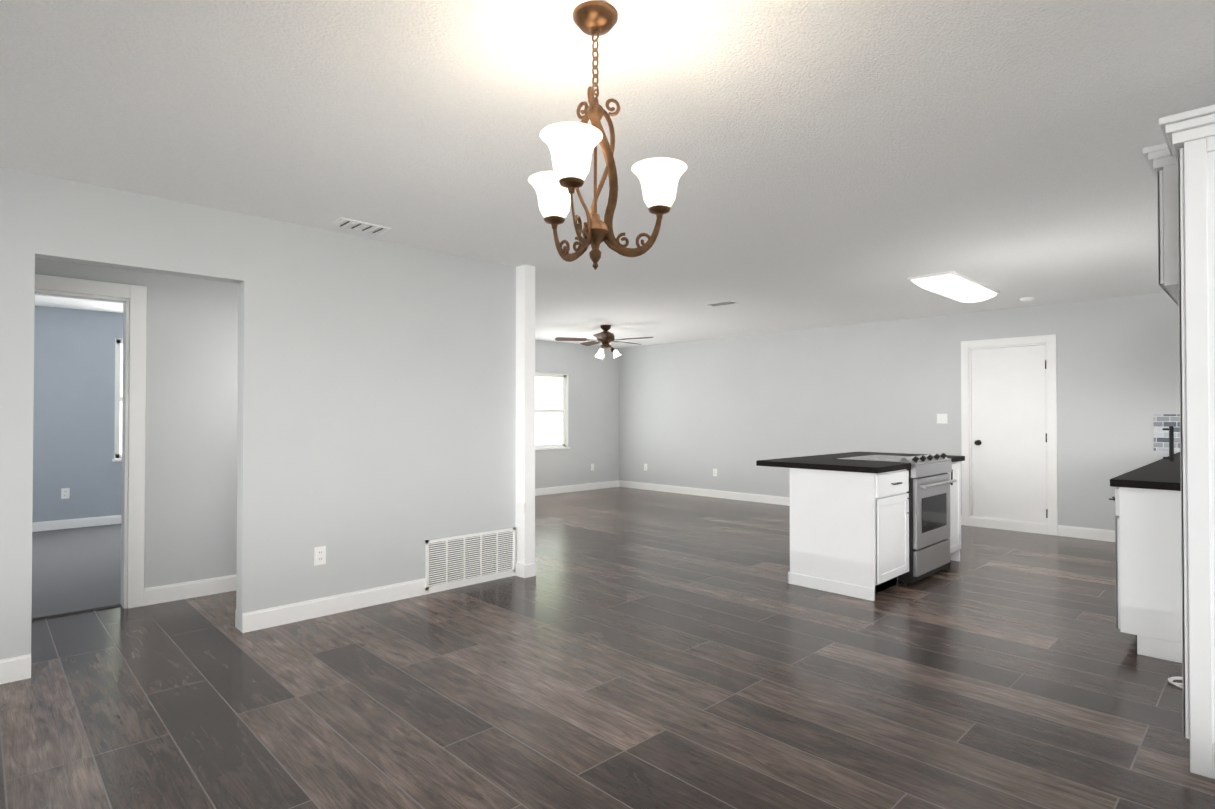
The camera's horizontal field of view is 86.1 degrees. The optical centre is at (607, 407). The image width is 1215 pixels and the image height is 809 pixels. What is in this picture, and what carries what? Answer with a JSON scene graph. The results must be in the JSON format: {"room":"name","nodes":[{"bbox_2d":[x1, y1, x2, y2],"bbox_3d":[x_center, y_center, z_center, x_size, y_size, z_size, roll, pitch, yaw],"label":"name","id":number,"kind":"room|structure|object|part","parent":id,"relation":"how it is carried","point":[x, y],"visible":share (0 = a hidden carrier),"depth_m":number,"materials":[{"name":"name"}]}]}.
{"room":"open-plan dining area","nodes":[
{"label":"open-plan dining area","id":0,"kind":"room"},
{"bbox_2d":[31,524,120,619],"bbox_3d":[-4.541,1.326,5.791,4.560,0.012,3.950,1,-1,-44],"label":"floor","id":1,"kind":"structure","parent":0,"point":[76,570],"depth_m":5.24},
{"bbox_2d":[32,306,122,521],"bbox_3d":[-5.960,0.129,7.263,4.800,2.440,0.120,1,-1,-44],"label":"wall","id":2,"kind":"structure","parent":0,"point":[74,404],"depth_m":7.21,"materials":[{"name":"blue paint"}]},
{"bbox_2d":[61,488,69,498],"bbox_3d":[-5.965,0.948,7.158,0.070,0.114,0.008,1,-1,-44],"label":"outlet","id":3,"kind":"object","parent":2,"relation":"attached to","point":[65,493],"visible":1,"depth_m":7.16,"materials":[{"name":"white plastic"}]},
{"bbox_2d":[32,515,120,531],"bbox_3d":[-5.913,1.292,7.201,4.560,0.112,0.014,1,-1,-44],"label":"baseboard","id":4,"kind":"structure","parent":2,"relation":"attached to","point":[73,523],"depth_m":7.21,"materials":[{"name":"white wood"}]},
{"bbox_2d":[112,338,122,461],"bbox_3d":[-5.339,-0.084,7.852,1.030,1.420,0.145,1,-1,-44],"label":"bedroom window","id":5,"kind":"structure","parent":2,"relation":"in","point":[118,399],"depth_m":7.54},
{"bbox_2d":[35,258,237,587],"bbox_3d":[-2.820,0.100,4.668,3.920,2.440,0.120,1,-1,-44],"label":"wall","id":6,"kind":"structure","parent":0,"point":[191,429],"depth_m":4.48,"materials":[{"name":"grey paint"}]},
{"bbox_2d":[35,274,146,608],"bbox_3d":[-3.472,0.252,4.031,0.980,2.120,0.156,1,-1,-44],"label":"door frame","id":7,"kind":"structure","parent":6,"relation":"attached to","point":[133,451],"depth_m":4.27,"materials":[{"name":"white wood"}]},
{"bbox_2d":[144,574,235,605],"bbox_3d":[-2.773,1.263,4.606,3.680,0.112,0.014,1,-1,-44],"label":"baseboard","id":8,"kind":"structure","parent":6,"relation":"attached to","point":[180,591],"depth_m":4.49,"materials":[{"name":"white wood"}]},
{"bbox_2d":[0,167,515,659],"bbox_3d":[-2.138,0.090,3.866,4.140,2.440,0.120,1,-1,-44],"label":"wall","id":9,"kind":"structure","parent":0,"point":[376,413],"depth_m":4.09,"materials":[{"name":"grey paint"}]},
{"bbox_2d":[0,561,515,683],"bbox_3d":[-2.195,1.254,3.797,3.980,0.112,0.148,1,-1,-44],"label":"baseboard","id":10,"kind":"structure","parent":9,"relation":"attached to","point":[17,668],"depth_m":4.07,"materials":[{"name":"white wood"}]},
{"bbox_2d":[314,546,325,565],"bbox_3d":[-1.806,0.933,4.090,0.070,0.114,0.008,1,-1,-44],"label":"outlet","id":11,"kind":"object","parent":9,"relation":"attached to","point":[320,555],"visible":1,"depth_m":4.09,"materials":[{"name":"white plastic"}]},
{"bbox_2d":[425,527,514,589],"bbox_3d":[-1.003,1.117,4.847,0.770,0.350,0.011,1,-1,-44],"label":"air vent","id":12,"kind":"object","parent":9,"relation":"in","point":[453,560],"visible":0.98,"depth_m":4.82,"materials":[{"name":"white metal"}]},
{"bbox_2d":[516,265,534,564],"bbox_3d":[-0.649,0.105,5.147,0.100,2.440,0.120,1,-1,-44],"label":"wall","id":13,"kind":"structure","parent":0,"point":[525,404],"depth_m":5.11,"materials":[{"name":"paint"}]},
{"bbox_2d":[516,502,525,513],"bbox_3d":[-0.672,0.784,5.076,0.022,0.080,0.100,1,-1,-44],"label":"light switch","id":14,"kind":"object","parent":13,"relation":"attached to","point":[520,507],"visible":0.86,"depth_m":5.07,"materials":[{"name":"white plastic"}]},
{"bbox_2d":[515,563,535,577],"bbox_3d":[-0.650,1.275,5.124,0.114,0.100,0.134,1,-1,-44],"label":"baseboard","id":15,"kind":"structure","parent":13,"relation":"attached to","point":[525,571],"depth_m":5.08,"materials":[{"name":"white wood"}]},
{"bbox_2d":[535,340,618,488],"bbox_3d":[-1.566,0.158,9.823,5.070,2.440,0.120,1,-1,-44],"label":"wall","id":16,"kind":"structure","parent":0,"point":[593,409],"depth_m":10.88,"materials":[{"name":"grey paint"}]},
{"bbox_2d":[535,372,569,449],"bbox_3d":[-1.027,0.064,10.332,1.030,1.220,0.145,1,-1,-44],"label":"living room window","id":17,"kind":"structure","parent":16,"relation":"in","point":[564,411],"depth_m":10.64,"materials":[{"name":"white wood"}]},
{"bbox_2d":[535,480,618,495],"bbox_3d":[-1.530,1.321,9.752,4.800,0.112,0.014,1,-1,-44],"label":"baseboard","id":18,"kind":"structure","parent":16,"relation":"attached to","point":[609,484],"depth_m":10.72,"materials":[{"name":"white wood"}]},
{"bbox_2d":[0,487,1214,808],"bbox_3d":[-0.187,1.358,5.367,9.290,0.060,8.410,1,-1,-44],"label":"floor","id":19,"kind":"structure","parent":0,"point":[624,647],"depth_m":2.98,"materials":[{"name":"brown wood"}]},
{"bbox_2d":[788,460,964,600],"bbox_3d":[2.220,0.891,5.238,1.734,0.870,0.704,1,-1,-44],"label":"kitchen island","id":20,"kind":"object","parent":19,"relation":"on","point":[849,527],"depth_m":4.64,"materials":[{"name":"white wood"}]},
{"bbox_2d":[756,456,910,471],"bbox_3d":[1.699,0.433,4.928,0.594,0.040,0.945,1,-1,-44],"label":"island countertop","id":21,"kind":"structure","parent":20,"relation":"on","point":[804,461],"depth_m":4.75,"materials":[{"name":"black stone"}]},
{"bbox_2d":[820,452,863,459],"bbox_3d":[1.972,0.440,5.626,0.772,0.040,0.325,1,-1,-44],"label":"island countertop","id":22,"kind":"structure","parent":20,"relation":"on","point":[849,454],"depth_m":5.68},
{"bbox_2d":[864,452,963,459],"bbox_3d":[2.613,0.443,5.818,0.414,0.040,0.945,1,-1,-44],"label":"island countertop","id":23,"kind":"structure","parent":20,"relation":"on","point":[865,453],"depth_m":5.82,"materials":[{"name":"black stone"}]},
{"bbox_2d":[837,453,956,584],"bbox_3d":[2.330,0.848,5.253,0.768,0.957,0.701,1,-1,-44],"label":"range","id":24,"kind":"object","parent":19,"relation":"on","point":[930,481],"visible":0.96,"depth_m":4.98,"materials":[{"name":"silver metal"}]},
{"bbox_2d":[1109,488,1181,662],"bbox_3d":[3.169,0.866,3.434,0.515,0.880,0.705,1,-1,-44],"label":"base cabinet","id":25,"kind":"object","parent":19,"relation":"on","point":[1147,499],"depth_m":3.40,"materials":[{"name":"white wood"}]},
{"bbox_2d":[1110,452,1180,491],"bbox_3d":[4.303,0.418,4.555,3.756,0.040,0.723,1,-1,-44],"label":"countertop","id":26,"kind":"structure","parent":25,"relation":"on","point":[1164,475],"depth_m":3.59,"materials":[{"name":"black stone"}]},
{"bbox_2d":[1168,677,1182,687],"bbox_3d":[2.846,1.292,2.951,0.224,0.014,0.456,1,-1,-44],"label":"hose","id":27,"kind":"object","parent":19,"relation":"on","point":[1170,679],"visible":0.4,"depth_m":3.07,"materials":[{"name":"white plastic"}]},
{"bbox_2d":[1143,104,1214,778],"bbox_3d":[2.578,0.112,2.705,1.372,2.370,0.471,1,-1,-44],"label":"pantry","id":28,"kind":"object","parent":19,"relation":"on","point":[1181,162],"visible":1,"depth_m":2.30,"materials":[{"name":"white wood"}]},
{"bbox_2d":[0,0,1214,347],"bbox_3d":[-0.831,-1.150,5.627,9.890,0.080,9.640,1,-1,-44],"label":"ceiling","id":29,"kind":"structure","parent":0,"point":[846,162],"depth_m":2.69,"materials":[{"name":"white paint"}]},
{"bbox_2d":[330,217,391,233],"bbox_3d":[-1.527,-1.122,4.042,0.320,0.011,0.170,1,-1,-44],"label":"ceiling vent","id":30,"kind":"object","parent":29,"relation":"in","point":[358,225],"visible":1,"depth_m":4.03,"materials":[{"name":"white metal"}]},
{"bbox_2d":[555,325,652,358],"bbox_3d":[0.007,-0.860,8.598,1.239,0.430,1.282,1,-1,-44],"label":"ceiling fan","id":31,"kind":"object","parent":29,"relation":"hanging from","point":[605,337],"visible":1,"depth_m":8.49,"materials":[{"name":"brown metal"}]},
{"bbox_3d":[-0.089,-0.704,8.419,0.114,0.114,0.115,1,-1,-44],"label":"lamp shade","id":32,"kind":"part","parent":31,"relation":"part of","materials":[{"name":"white glass"}]},
{"bbox_3d":[0.132,-0.702,8.568,0.110,0.114,0.112,1,-1,-44],"label":"lamp shade","id":33,"kind":"part","parent":31,"relation":"part of","materials":[{"name":"white glass"}]},
{"bbox_2d":[528,1,686,269],"bbox_3d":[-0.070,-0.775,1.933,0.503,0.751,0.464,1,-1,-44],"label":"chandelier","id":34,"kind":"object","parent":29,"relation":"hanging from","point":[572,145],"visible":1,"depth_m":1.89,"materials":[{"name":"brown metal"}]},
{"bbox_3d":[-0.167,-0.655,2.046,0.166,0.116,0.166,1,-1,-44],"label":"lamp shade","id":35,"kind":"part","parent":34,"relation":"part of","materials":[{"name":"white glass"}]},
{"bbox_3d":[-0.095,-0.659,1.716,0.166,0.116,0.166,1,-1,-44],"label":"lamp shade","id":36,"kind":"part","parent":34,"relation":"part of","materials":[{"name":"white glass"}]},
{"bbox_3d":[0.155,-0.656,1.943,0.165,0.116,0.165,1,-1,-44],"label":"lamp shade","id":37,"kind":"part","parent":34,"relation":"part of","materials":[{"name":"white glass"}]},
{"bbox_2d":[704,300,738,305],"bbox_3d":[1.198,-1.090,6.833,0.170,0.011,0.320,1,-1,-44],"label":"ceiling vent","id":38,"kind":"object","parent":29,"relation":"in","point":[727,302],"visible":0.98,"depth_m":6.80,"materials":[{"name":"white metal"}]},
{"bbox_2d":[908,271,999,302],"bbox_3d":[3.151,-1.053,5.873,1.270,0.106,0.360,1,-1,-44],"label":"fluorescent ceiling light","id":39,"kind":"object","parent":29,"relation":"attached to","point":[954,285],"visible":1,"depth_m":5.59,"materials":[{"name":"white plastic"}]},
{"bbox_2d":[1020,297,1035,301],"bbox_3d":[4.227,-1.081,6.545,0.136,0.035,0.136,1,-1,-44],"label":"smoke detector","id":40,"kind":"object","parent":29,"relation":"attached to","point":[1027,299],"visible":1,"depth_m":6.50,"materials":[{"name":"white plastic"}]},
{"bbox_2d":[619,292,1179,530],"bbox_3d":[3.141,0.143,8.537,0.120,2.440,8.290,1,-1,-44],"label":"wall","id":41,"kind":"structure","parent":0,"point":[732,410],"depth_m":8.16,"materials":[{"name":"grey paint"}]},
{"bbox_2d":[619,480,1115,541],"bbox_3d":[3.051,1.307,8.520,0.014,0.112,8.170,1,-1,-44],"label":"baseboard","id":42,"kind":"structure","parent":41,"relation":"attached to","point":[1065,531],"depth_m":7.33,"materials":[{"name":"white wood"}]},
{"bbox_2d":[937,414,947,423],"bbox_3d":[3.926,0.133,7.634,0.012,0.114,0.116,1,-1,-44],"label":"light switch","id":43,"kind":"object","parent":41,"relation":"attached to","point":[942,418],"visible":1,"depth_m":7.63,"materials":[{"name":"white plastic"}]},
{"bbox_2d":[971,345,1047,523],"bbox_3d":[4.400,0.337,7.145,0.107,1.997,0.736,1,-1,-44],"label":"back door","id":44,"kind":"structure","parent":41,"relation":"in","point":[1009,472],"depth_m":7.15,"materials":[{"name":"white wood"}]},
{"bbox_2d":[961,334,1057,535],"bbox_3d":[4.435,0.293,7.192,0.138,2.110,0.920,1,-1,-44],"label":"door frame","id":45,"kind":"structure","parent":41,"relation":"attached to","point":[1048,341],"depth_m":7.04,"materials":[{"name":"white wood"}]},
{"bbox_2d":[1153,414,1179,450],"bbox_3d":[5.581,0.239,5.936,0.008,0.350,0.919,1,-1,-44],"label":"tile backsplash","id":46,"kind":"structure","parent":41,"relation":"attached to","point":[1161,436],"depth_m":6.20,"materials":[{"name":"tile"}]},
{"label":"outside","id":47,"kind":"structure","parent":0,"visible":0},
{"bbox_2d":[120,344,122,453],"bbox_3d":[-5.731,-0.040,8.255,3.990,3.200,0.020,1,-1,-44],"label":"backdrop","id":48,"kind":"structure","parent":47,"point":[121,367],"depth_m":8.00,"materials":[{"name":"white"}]},
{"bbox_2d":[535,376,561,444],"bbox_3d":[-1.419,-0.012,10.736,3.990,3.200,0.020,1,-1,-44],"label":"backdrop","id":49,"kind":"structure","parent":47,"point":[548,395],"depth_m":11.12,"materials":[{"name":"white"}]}
]}

